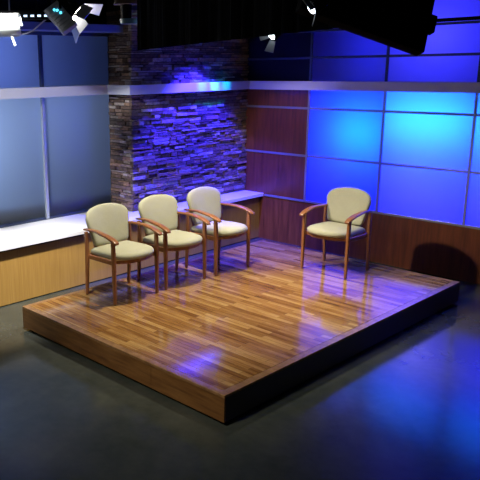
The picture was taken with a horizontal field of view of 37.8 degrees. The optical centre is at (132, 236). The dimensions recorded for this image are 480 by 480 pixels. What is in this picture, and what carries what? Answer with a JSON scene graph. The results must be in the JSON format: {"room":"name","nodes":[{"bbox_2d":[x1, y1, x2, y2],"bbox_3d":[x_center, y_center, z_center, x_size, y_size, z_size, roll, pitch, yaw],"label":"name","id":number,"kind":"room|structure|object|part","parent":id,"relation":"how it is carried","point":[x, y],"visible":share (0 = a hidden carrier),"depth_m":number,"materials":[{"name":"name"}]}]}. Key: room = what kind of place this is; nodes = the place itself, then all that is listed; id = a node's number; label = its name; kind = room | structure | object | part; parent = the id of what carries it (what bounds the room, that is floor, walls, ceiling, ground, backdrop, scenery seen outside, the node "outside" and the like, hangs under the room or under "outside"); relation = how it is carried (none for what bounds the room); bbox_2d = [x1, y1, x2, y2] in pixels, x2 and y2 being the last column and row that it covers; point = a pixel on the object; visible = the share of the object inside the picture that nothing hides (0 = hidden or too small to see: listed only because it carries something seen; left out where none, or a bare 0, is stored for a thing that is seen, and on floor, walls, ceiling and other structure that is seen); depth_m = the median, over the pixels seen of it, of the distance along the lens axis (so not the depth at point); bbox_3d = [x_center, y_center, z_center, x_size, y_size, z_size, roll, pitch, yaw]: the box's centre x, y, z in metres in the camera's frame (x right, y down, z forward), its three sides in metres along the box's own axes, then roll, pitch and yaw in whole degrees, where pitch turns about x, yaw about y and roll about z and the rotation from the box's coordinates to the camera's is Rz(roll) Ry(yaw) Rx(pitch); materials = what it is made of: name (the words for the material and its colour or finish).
{"room":"studio","nodes":[
{"label":"studio","id":0,"kind":"room"},
{"bbox_2d":[0,0,106,24],"bbox_3d":[-3.938,-2.134,5.021,9.640,0.898,0.100,-13,18,-40],"label":"wall","id":1,"kind":"structure","parent":0,"point":[14,4],"depth_m":7.57,"materials":[{"name":"black"}]},
{"bbox_2d":[0,35,45,224],"bbox_3d":[-1.398,-1.145,7.514,0.996,2.097,0.006,-13,18,-40],"label":"window","id":2,"kind":"structure","parent":1,"relation":"in","point":[22,196],"depth_m":7.64,"materials":[{"name":"blue glass"}]},
{"bbox_2d":[37,35,43,86],"bbox_3d":[-1.035,-1.952,7.654,0.040,0.607,0.060,-13,18,-40],"label":"trim","id":3,"kind":"structure","parent":1,"relation":"attached to","point":[39,37],"depth_m":7.63,"materials":[{"name":"blue metal"}]},
{"bbox_2d":[20,21,122,32],"bbox_3d":[-1.779,-2.114,6.857,4.020,0.080,0.513,-13,18,-40],"label":"trim","id":4,"kind":"structure","parent":1,"relation":"attached to","point":[27,26],"depth_m":7.61,"materials":[{"name":"blue"}]},
{"bbox_2d":[106,0,248,211],"bbox_3d":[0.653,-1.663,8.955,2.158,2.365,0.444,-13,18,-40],"label":"stone wall","id":5,"kind":"structure","parent":0,"point":[149,161],"depth_m":8.65,"materials":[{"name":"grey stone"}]},
{"bbox_2d":[0,209,88,227],"bbox_3d":[-1.783,-0.044,7.422,4.040,0.035,0.048,-13,18,-40],"label":"trim","id":6,"kind":"structure","parent":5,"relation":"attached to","point":[85,210],"depth_m":8.01,"materials":[{"name":"grey metal"}]},
{"bbox_2d":[40,97,49,218],"bbox_3d":[-1.020,-0.905,7.912,0.040,1.430,0.060,-13,18,-40],"label":"trim","id":7,"kind":"structure","parent":6,"relation":"attached to","point":[42,100],"depth_m":7.89,"materials":[{"name":"silver metal"}]},
{"bbox_2d":[21,31,109,36],"bbox_3d":[-1.805,-2.068,6.915,4.040,0.037,0.070,-13,18,-40],"label":"trim","id":8,"kind":"structure","parent":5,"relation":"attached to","point":[32,32],"depth_m":7.74,"materials":[{"name":"blue metal"}]},
{"bbox_2d":[42,35,110,215],"bbox_3d":[-0.657,-1.313,8.153,0.989,2.097,0.006,-13,18,-40],"label":"window","id":9,"kind":"structure","parent":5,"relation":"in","point":[77,127],"depth_m":8.15,"materials":[{"name":"blue glass"}]},
{"bbox_2d":[0,81,479,98],"bbox_3d":[0.849,-1.160,5.725,6.159,0.109,5.545,-13,18,-40],"label":"trim","id":10,"kind":"structure","parent":5,"relation":"attached to","point":[447,87],"depth_m":8.06,"materials":[{"name":"grey metal"}]},
{"bbox_2d":[0,237,479,479],"bbox_3d":[0.433,1.617,3.552,13.000,0.100,11.600,-13,18,-40],"label":"floor","id":11,"kind":"structure","parent":0,"point":[405,406],"depth_m":4.75,"materials":[{"name":"concrete"}]},
{"bbox_2d":[0,190,262,305],"bbox_3d":[-0.736,0.169,7.927,6.180,0.650,0.780,-13,18,-40],"label":"window ledge","id":12,"kind":"object","parent":11,"relation":"on","point":[43,257],"visible":0.6,"depth_m":7.52,"materials":[{"name":"white laminate"}]},
{"bbox_3d":[-0.554,-0.045,7.668,6.170,0.024,0.140,-13,18,-40],"label":"support rail","id":13,"kind":"part","parent":12,"relation":"part of","materials":[{"name":"white"}]},
{"bbox_2d":[22,240,459,422],"bbox_3d":[1.137,0.666,6.679,3.600,0.229,2.471,-13,18,-40],"label":"stage platform","id":14,"kind":"object","parent":11,"relation":"on","point":[226,344],"visible":0.98,"depth_m":6.04,"materials":[{"name":"brown wood"}]},
{"bbox_2d":[83,203,162,305],"bbox_3d":[-0.109,0.141,6.603,0.606,0.860,0.638,-12,18,-39],"label":"armchair","id":15,"kind":"object","parent":14,"relation":"on","point":[107,223],"visible":1,"depth_m":6.57,"materials":[{"name":"beige fabric"}]},
{"bbox_3d":[-0.439,0.260,6.609,0.033,0.626,0.056,-12,18,-39],"label":"leg","id":16,"kind":"part","parent":15,"relation":"part of","materials":[{"name":"brown wood"}]},
{"bbox_3d":[-0.307,-0.004,6.387,0.072,0.082,0.543,-11,17,-36],"label":"armrest","id":17,"kind":"part","parent":15,"relation":"part of","materials":[{"name":"brown wood"}]},
{"bbox_3d":[-0.247,-0.125,6.698,0.522,0.385,0.156,-12,18,-39],"label":"backrest","id":18,"kind":"part","parent":15,"relation":"part of","materials":[{"name":"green fabric"}]},
{"bbox_3d":[-0.173,0.339,6.310,0.035,0.607,0.046,-12,18,-39],"label":"leg","id":19,"kind":"part","parent":15,"relation":"part of","materials":[{"name":"brown wood"}]},
{"bbox_3d":[-0.088,0.185,6.589,0.526,0.054,0.474,-12,18,-39],"label":"seat frame","id":20,"kind":"part","parent":15,"relation":"part of","materials":[{"name":"brown wood"}]},
{"bbox_3d":[-0.071,0.129,6.553,0.496,0.094,0.519,-12,18,-39],"label":"seat","id":21,"kind":"part","parent":15,"relation":"part of","materials":[{"name":"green fabric"}]},
{"bbox_3d":[-0.035,0.171,6.945,0.033,0.626,0.056,-12,18,-39],"label":"leg","id":22,"kind":"part","parent":15,"relation":"part of","materials":[{"name":"brown wood"}]},
{"bbox_3d":[0.090,-0.091,6.718,0.072,0.082,0.543,-14,19,-42],"label":"armrest","id":23,"kind":"part","parent":15,"relation":"part of","materials":[{"name":"brown wood"}]},
{"bbox_3d":[0.231,0.250,6.646,0.035,0.607,0.046,-12,18,-39],"label":"leg","id":24,"kind":"part","parent":15,"relation":"part of","materials":[{"name":"brown wood"}]},
{"bbox_2d":[136,194,210,289],"bbox_3d":[0.397,0.031,7.022,0.606,0.860,0.638,-12,17,-37],"label":"armchair","id":25,"kind":"object","parent":14,"relation":"on","point":[160,211],"visible":0.92,"depth_m":7.00,"materials":[{"name":"beige fabric"}]},
{"bbox_3d":[0.066,0.147,7.038,0.033,0.626,0.056,-12,17,-37],"label":"leg","id":26,"kind":"part","parent":25,"relation":"part of","materials":[{"name":"brown wood"}]},
{"bbox_3d":[0.193,-0.116,6.812,0.072,0.082,0.543,-10,17,-34],"label":"armrest","id":27,"kind":"part","parent":25,"relation":"part of","materials":[{"name":"brown wood"}]},
{"bbox_3d":[0.265,-0.237,7.121,0.522,0.385,0.156,-12,17,-37],"label":"backrest","id":28,"kind":"part","parent":25,"relation":"part of","materials":[{"name":"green fabric"}]},
{"bbox_3d":[0.322,0.228,6.731,0.035,0.607,0.046,-12,17,-37],"label":"leg","id":29,"kind":"part","parent":25,"relation":"part of","materials":[{"name":"brown wood"}]},
{"bbox_3d":[0.418,0.075,7.007,0.526,0.054,0.474,-12,17,-37],"label":"seat frame","id":30,"kind":"part","parent":25,"relation":"part of","materials":[{"name":"brown wood"}]},
{"bbox_3d":[0.434,0.018,6.971,0.496,0.094,0.519,-12,17,-37],"label":"seat","id":31,"kind":"part","parent":25,"relation":"part of","materials":[{"name":"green fabric"}]},
{"bbox_3d":[0.482,0.061,7.361,0.033,0.626,0.056,-12,17,-37],"label":"leg","id":32,"kind":"part","parent":25,"relation":"part of","materials":[{"name":"brown wood"}]},
{"bbox_3d":[0.602,-0.200,7.130,0.072,0.082,0.543,-13,18,-40],"label":"armrest","id":33,"kind":"part","parent":25,"relation":"part of","materials":[{"name":"brown wood"}]},
{"bbox_3d":[0.738,0.142,7.053,0.035,0.607,0.046,-12,17,-37],"label":"leg","id":34,"kind":"part","parent":25,"relation":"part of","materials":[{"name":"brown wood"}]},
{"bbox_2d":[184,187,254,275],"bbox_3d":[0.923,-0.082,7.448,0.606,0.860,0.638,-13,18,-40],"label":"armchair","id":35,"kind":"object","parent":14,"relation":"on","point":[205,202],"visible":0.93,"depth_m":7.41,"materials":[{"name":"beige fabric"}]},
{"bbox_3d":[0.593,0.038,7.448,0.033,0.626,0.056,-13,18,-40],"label":"leg","id":36,"kind":"part","parent":35,"relation":"part of","materials":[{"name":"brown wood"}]},
{"bbox_3d":[0.728,-0.226,7.229,0.072,0.082,0.543,-12,17,-37],"label":"armrest","id":37,"kind":"part","parent":35,"relation":"part of","materials":[{"name":"brown wood"}]},
{"bbox_3d":[0.782,-0.348,7.541,0.522,0.385,0.156,-13,18,-40],"label":"backrest","id":38,"kind":"part","parent":35,"relation":"part of","materials":[{"name":"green fabric"}]},
{"bbox_3d":[0.865,0.116,7.154,0.035,0.607,0.046,-13,18,-40],"label":"leg","id":39,"kind":"part","parent":35,"relation":"part of","materials":[{"name":"brown wood"}]},
{"bbox_3d":[0.945,-0.038,7.434,0.526,0.054,0.474,-13,18,-40],"label":"seat frame","id":40,"kind":"part","parent":35,"relation":"part of","materials":[{"name":"brown wood"}]},
{"bbox_3d":[0.962,-0.095,7.399,0.496,0.094,0.519,-13,18,-40],"label":"seat","id":41,"kind":"part","parent":35,"relation":"part of","materials":[{"name":"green fabric"}]},
{"bbox_3d":[0.991,-0.052,7.791,0.033,0.626,0.056,-13,18,-40],"label":"leg","id":42,"kind":"part","parent":35,"relation":"part of","materials":[{"name":"brown wood"}]},
{"bbox_3d":[1.119,-0.315,7.567,0.543,0.082,0.072,13,19,44],"label":"armrest","id":43,"kind":"part","parent":35,"relation":"part of","materials":[{"name":"brown wood"}]},
{"bbox_3d":[1.262,0.025,7.497,0.035,0.607,0.046,-13,18,-40],"label":"leg","id":44,"kind":"part","parent":35,"relation":"part of","materials":[{"name":"brown wood"}]},
{"bbox_2d":[299,187,372,278],"bbox_3d":[2.171,-0.064,7.303,0.638,0.860,0.606,-13,18,-40],"label":"armchair","id":45,"kind":"object","parent":14,"relation":"on","point":[350,206],"visible":1,"depth_m":7.27,"materials":[{"name":"beige fabric"}]},
{"bbox_3d":[1.840,0.043,7.391,0.046,0.607,0.035,-13,18,-40],"label":"leg","id":46,"kind":"part","parent":45,"relation":"part of","materials":[{"name":"brown wood"}]},
{"bbox_3d":[1.990,-0.297,7.443,0.543,0.082,0.072,-12,17,-37],"label":"armrest","id":47,"kind":"part","parent":45,"relation":"part of","materials":[{"name":"brown wood"}]},
{"bbox_3d":[2.144,-0.035,7.651,0.056,0.626,0.033,-13,18,-40],"label":"leg","id":48,"kind":"part","parent":45,"relation":"part of","materials":[{"name":"brown wood"}]},
{"bbox_3d":[2.148,-0.020,7.292,0.474,0.054,0.526,-13,18,-40],"label":"seat frame","id":49,"kind":"part","parent":45,"relation":"part of","materials":[{"name":"brown wood"}]},
{"bbox_3d":[2.127,-0.077,7.259,0.519,0.094,0.496,-13,18,-40],"label":"seat","id":50,"kind":"part","parent":45,"relation":"part of","materials":[{"name":"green fabric"}]},
{"bbox_3d":[2.195,0.134,7.003,0.046,0.607,0.035,-13,18,-40],"label":"leg","id":51,"kind":"part","parent":45,"relation":"part of","materials":[{"name":"brown wood"}]},
{"bbox_3d":[2.322,-0.330,7.378,0.156,0.385,0.522,-13,18,-40],"label":"backrest","id":52,"kind":"part","parent":45,"relation":"part of","materials":[{"name":"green fabric"}]},
{"bbox_3d":[2.340,-0.208,7.062,0.072,0.082,0.543,13,19,44],"label":"armrest","id":53,"kind":"part","parent":45,"relation":"part of","materials":[{"name":"brown wood"}]},
{"bbox_3d":[2.499,0.056,7.264,0.056,0.626,0.033,-13,18,-40],"label":"leg","id":54,"kind":"part","parent":45,"relation":"part of","materials":[{"name":"brown wood"}]},
{"bbox_2d":[244,32,479,284],"bbox_3d":[3.319,-1.418,7.651,0.050,3.750,5.543,-13,18,-40],"label":"wall","id":55,"kind":"structure","parent":0,"point":[448,251],"depth_m":8.99,"materials":[{"name":"brown wood"}]},
{"bbox_2d":[303,90,310,200],"bbox_3d":[2.261,-1.175,8.891,0.018,1.465,0.030,-13,18,-40],"label":"trim","id":56,"kind":"structure","parent":55,"relation":"attached to","point":[309,91],"depth_m":8.88,"materials":[{"name":"grey metal"}]},
{"bbox_2d":[309,31,313,80],"bbox_3d":[2.242,-2.503,8.563,0.018,1.150,0.030,-13,18,-40],"label":"trim","id":57,"kind":"structure","parent":55,"relation":"attached to","point":[312,32],"depth_m":8.61,"materials":[{"name":"blue metal"}]},
{"bbox_2d":[306,157,378,210],"bbox_3d":[2.620,-0.669,8.629,0.006,0.593,1.026,-13,18,-40],"label":"window","id":58,"kind":"structure","parent":55,"relation":"in","point":[323,175],"depth_m":8.64,"materials":[{"name":"glass"}]},
{"bbox_2d":[308,110,381,161],"bbox_3d":[2.612,-1.256,8.484,0.006,0.608,1.026,-13,18,-40],"label":"window","id":59,"kind":"structure","parent":55,"relation":"in","point":[354,135],"depth_m":8.46,"materials":[{"name":"glass"}]},
{"bbox_2d":[310,57,385,109],"bbox_3d":[2.603,-1.857,8.336,0.006,0.622,1.026,-13,18,-40],"label":"window","id":60,"kind":"structure","parent":55,"relation":"in","point":[335,69],"depth_m":8.31,"materials":[{"name":"glass"}]},
{"bbox_2d":[313,30,386,56],"bbox_3d":[2.596,-2.317,8.222,0.006,0.319,1.026,-13,18,-40],"label":"window","id":61,"kind":"structure","parent":55,"relation":"in","point":[328,43],"depth_m":8.27,"materials":[{"name":"glass"}]},
{"bbox_2d":[244,149,479,174],"bbox_3d":[3.273,-0.788,7.825,0.016,0.028,5.243,-13,18,-40],"label":"trim","id":62,"kind":"structure","parent":55,"relation":"attached to","point":[250,150],"depth_m":8.27,"materials":[{"name":"grey metal"}]},
{"bbox_2d":[246,105,479,116],"bbox_3d":[3.265,-1.381,7.678,0.016,0.028,5.243,-13,18,-40],"label":"trim","id":63,"kind":"structure","parent":55,"relation":"attached to","point":[260,106],"depth_m":8.18,"materials":[{"name":"grey metal"}]},
{"bbox_2d":[248,53,479,59],"bbox_3d":[3.256,-1.990,7.529,0.016,0.028,5.243,-13,18,-40],"label":"trim","id":64,"kind":"structure","parent":55,"relation":"attached to","point":[441,54],"depth_m":8.05,"materials":[{"name":"grey aluminium"}]},
{"bbox_2d":[264,194,479,229],"bbox_3d":[3.429,-0.171,7.807,0.016,0.028,4.800,-13,18,-40],"label":"trim","id":65,"kind":"structure","parent":55,"relation":"attached to","point":[268,195],"depth_m":8.07,"materials":[{"name":"grey metal"}]},
{"bbox_2d":[375,91,386,212],"bbox_3d":[2.947,-1.001,8.142,0.018,1.465,0.030,-13,18,-40],"label":"trim","id":66,"kind":"structure","parent":55,"relation":"attached to","point":[385,92],"depth_m":8.13,"materials":[{"name":"grey metal"}]},
{"bbox_2d":[287,20,479,33],"bbox_3d":[3.252,-2.303,7.451,0.016,0.028,5.243,-13,18,-40],"label":"trim","id":67,"kind":"structure","parent":55,"relation":"attached to","point":[475,21],"depth_m":7.34,"materials":[{"name":"grey aluminium"}]},
{"bbox_2d":[378,165,466,223],"bbox_3d":[3.308,-0.494,7.877,0.006,0.593,1.034,-13,18,-40],"label":"window","id":68,"kind":"structure","parent":55,"relation":"in","point":[437,195],"depth_m":7.85,"materials":[{"name":"glass"}]},
{"bbox_2d":[382,113,472,170],"bbox_3d":[3.300,-1.080,7.733,0.006,0.608,1.034,-13,18,-40],"label":"wall panel","id":69,"kind":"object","parent":55,"relation":"in","point":[427,140],"depth_m":7.71,"materials":[{"name":"glass"}]},
{"bbox_2d":[386,55,479,113],"bbox_3d":[3.291,-1.681,7.585,0.006,0.622,1.034,-13,18,-40],"label":"window","id":70,"kind":"structure","parent":55,"relation":"in","point":[428,68],"depth_m":7.56,"materials":[{"name":"glass"}]},
{"bbox_2d":[390,23,479,54],"bbox_3d":[3.284,-2.142,7.471,0.006,0.319,1.034,-13,18,-40],"label":"window","id":71,"kind":"structure","parent":55,"relation":"in","point":[456,38],"depth_m":7.32,"materials":[{"name":"glass"}]},
{"bbox_2d":[432,0,479,22],"bbox_3d":[3.279,-2.550,7.370,0.006,0.513,1.034,-13,18,-40],"label":"window","id":72,"kind":"structure","parent":55,"relation":"in","point":[442,8],"depth_m":7.24,"materials":[{"name":"glass"}]},
{"bbox_2d":[437,16,479,21],"bbox_3d":[3.661,-2.215,6.923,0.073,0.035,3.900,-13,18,-40],"label":"trim","id":73,"kind":"structure","parent":55,"relation":"attached to","point":[470,17],"depth_m":7.15,"materials":[{"name":"black metal"}]},
{"bbox_2d":[462,93,478,225],"bbox_3d":[3.638,-0.825,7.388,0.018,1.465,0.030,-13,18,-40],"label":"trim","id":74,"kind":"structure","parent":55,"relation":"attached to","point":[476,94],"depth_m":7.38,"materials":[{"name":"grey metal"}]},
{"bbox_2d":[465,174,479,226],"bbox_3d":[3.998,-0.318,7.125,0.006,0.593,1.029,-13,18,-40],"label":"window","id":75,"kind":"structure","parent":55,"relation":"in","point":[473,205],"depth_m":7.44,"materials":[{"name":"glass"}]},
{"bbox_2d":[471,116,479,171],"bbox_3d":[3.989,-0.905,6.980,0.006,0.608,1.029,-13,18,-40],"label":"window","id":76,"kind":"structure","parent":55,"relation":"in","point":[475,166],"depth_m":7.33,"materials":[{"name":"glass"}]},
{"bbox_2d":[477,93,479,113],"bbox_3d":[3.980,-1.506,6.832,0.006,0.622,1.029,-13,18,-40],"label":"window","id":77,"kind":"structure","parent":55,"relation":"in","point":[478,108],"depth_m":7.24,"materials":[{"name":"glass"}]},
{"bbox_3d":[0.379,-2.121,2.631,13.000,0.100,11.600,-13,18,-40],"label":"ceiling","id":78,"kind":"structure","parent":0,"visible":0},
{"bbox_2d":[0,13,22,45],"bbox_3d":[-1.233,-2.157,5.578,0.659,1.192,0.195,-1,14,0],"label":"light","id":79,"kind":"object","parent":78,"relation":"hanging from","point":[10,23],"visible":1,"depth_m":5.61,"materials":[{"name":"white metal"}]},
{"bbox_2d":[0,0,49,19],"bbox_3d":[-1.072,-2.376,5.939,0.690,0.963,0.078,-1,14,0],"label":"batten","id":80,"kind":"object","parent":78,"relation":"hanging from","point":[36,14],"visible":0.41,"depth_m":6.01,"materials":[{"name":"black paint"}]},
{"bbox_2d":[8,0,45,34],"bbox_3d":[-1.004,-2.467,6.529,0.443,1.050,0.020,4,15,20],"label":"cable","id":81,"kind":"object","parent":78,"relation":"hanging from","point":[8,0],"visible":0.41,"depth_m":6.64,"materials":[{"name":"black rubber"}]},
{"bbox_2d":[44,0,76,35],"bbox_3d":[-0.604,-2.210,5.590,0.303,1.113,0.124,11,18,39],"label":"lamp","id":82,"kind":"object","parent":78,"relation":"hanging from","point":[55,12],"visible":1,"depth_m":5.66,"materials":[{"name":"black metal"}]},
{"bbox_2d":[51,0,102,42],"bbox_3d":[-0.515,-2.352,6.242,0.477,1.153,0.355,-2,14,-5],"label":"lamp","id":83,"kind":"object","parent":78,"relation":"hanging from","point":[74,8],"visible":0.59,"depth_m":6.25,"materials":[{"name":"metal"}]},
{"bbox_3d":[-0.532,-1.882,6.287,0.052,0.219,0.232,-4,14,-13],"label":"barn door","id":84,"kind":"part","parent":83,"relation":"part of","materials":[{"name":"silver metal"}]},
{"bbox_3d":[-0.500,-1.997,6.460,0.190,0.190,0.005,-11,17,-35],"label":"barn door","id":85,"kind":"part","parent":83,"relation":"part of","materials":[{"name":"silver metal"}]},
{"bbox_3d":[-0.444,-2.035,6.211,0.106,0.146,0.068,37,-14,-5],"label":"barn door","id":86,"kind":"part","parent":83,"relation":"part of","materials":[{"name":"black metal"}]},
{"bbox_3d":[-0.377,-2.116,6.372,0.144,0.092,0.224,37,-14,-5],"label":"barn door","id":87,"kind":"part","parent":83,"relation":"part of","materials":[{"name":"silver metal"}]},
{"bbox_2d":[113,0,136,24],"bbox_3d":[-0.062,-2.373,5.980,0.228,0.998,0.228,-11,17,-36],"label":"lamp","id":88,"kind":"object","parent":78,"relation":"hanging from","point":[126,5],"visible":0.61,"depth_m":6.03,"materials":[{"name":"black metal"}]},
{"bbox_3d":[-0.058,-2.097,6.048,0.230,0.100,0.230,-1,14,0],"label":"lamp shade","id":89,"kind":"part","parent":88,"relation":"part of","materials":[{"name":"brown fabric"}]},
{"bbox_2d":[137,0,336,49],"bbox_3d":[0.464,-1.683,3.690,0.041,1.256,2.241,-7,15,-22],"label":"drape","id":90,"kind":"object","parent":78,"relation":"hanging from","point":[160,23],"visible":0.97,"depth_m":3.84,"materials":[{"name":"black fabric"}]},
{"bbox_2d":[259,35,281,52],"bbox_3d":[0.754,-1.650,3.645,0.175,1.308,0.128,-6,15,-20],"label":"lamp","id":91,"kind":"object","parent":78,"relation":"hanging from","point":[270,47],"visible":0.2,"depth_m":3.79,"materials":[{"name":"white metal"}]},
{"bbox_3d":[0.724,-1.117,3.808,0.034,0.055,0.034,-34,31,-9],"label":"barn door","id":92,"kind":"part","parent":91,"relation":"part of","materials":[{"name":"silver metal"}]},
{"bbox_3d":[0.762,-1.051,3.798,0.018,0.071,0.083,-7,15,-23],"label":"barn door","id":93,"kind":"part","parent":91,"relation":"part of","materials":[{"name":"silver metal"}]},
{"bbox_2d":[303,0,330,24],"bbox_3d":[0.615,-1.330,2.219,0.137,1.244,0.081,-8,16,-28],"label":"lamp","id":94,"kind":"object","parent":78,"relation":"hanging from","point":[314,6],"visible":1,"depth_m":2.34,"materials":[{"name":"metal"}]},
{"bbox_3d":[0.595,-0.788,2.322,0.035,0.064,0.035,-31,-13,-2],"label":"barn door","id":95,"kind":"part","parent":94,"relation":"part of","materials":[{"name":"black metal"}]},
{"bbox_2d":[296,0,437,55],"bbox_3d":[0.923,-1.349,2.595,0.604,1.296,0.161,-2,14,-6],"label":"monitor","id":96,"kind":"object","parent":78,"relation":"hanging from","point":[403,25],"visible":0.98,"depth_m":2.67,"materials":[{"name":"black paint"}]},
{"bbox_3d":[3.698,-2.918,6.817,0.050,0.450,4.336,-13,18,-40],"label":"wall","id":97,"kind":"structure","parent":0,"visible":0},
{"bbox_2d":[385,46,389,81],"bbox_3d":[2.928,-2.329,7.815,0.018,1.150,0.030,-13,18,-40],"label":"trim","id":98,"kind":"structure","parent":97,"relation":"attached to","point":[388,47],"depth_m":7.89,"materials":[{"name":"blue metal"}]},
{"bbox_2d":[477,56,479,81],"bbox_3d":[3.619,-2.153,7.061,0.018,1.150,0.030,-13,18,-40],"label":"trim","id":99,"kind":"structure","parent":97,"relation":"attached to","point":[478,75],"depth_m":7.17,"materials":[{"name":"blue metal"}]}
]}

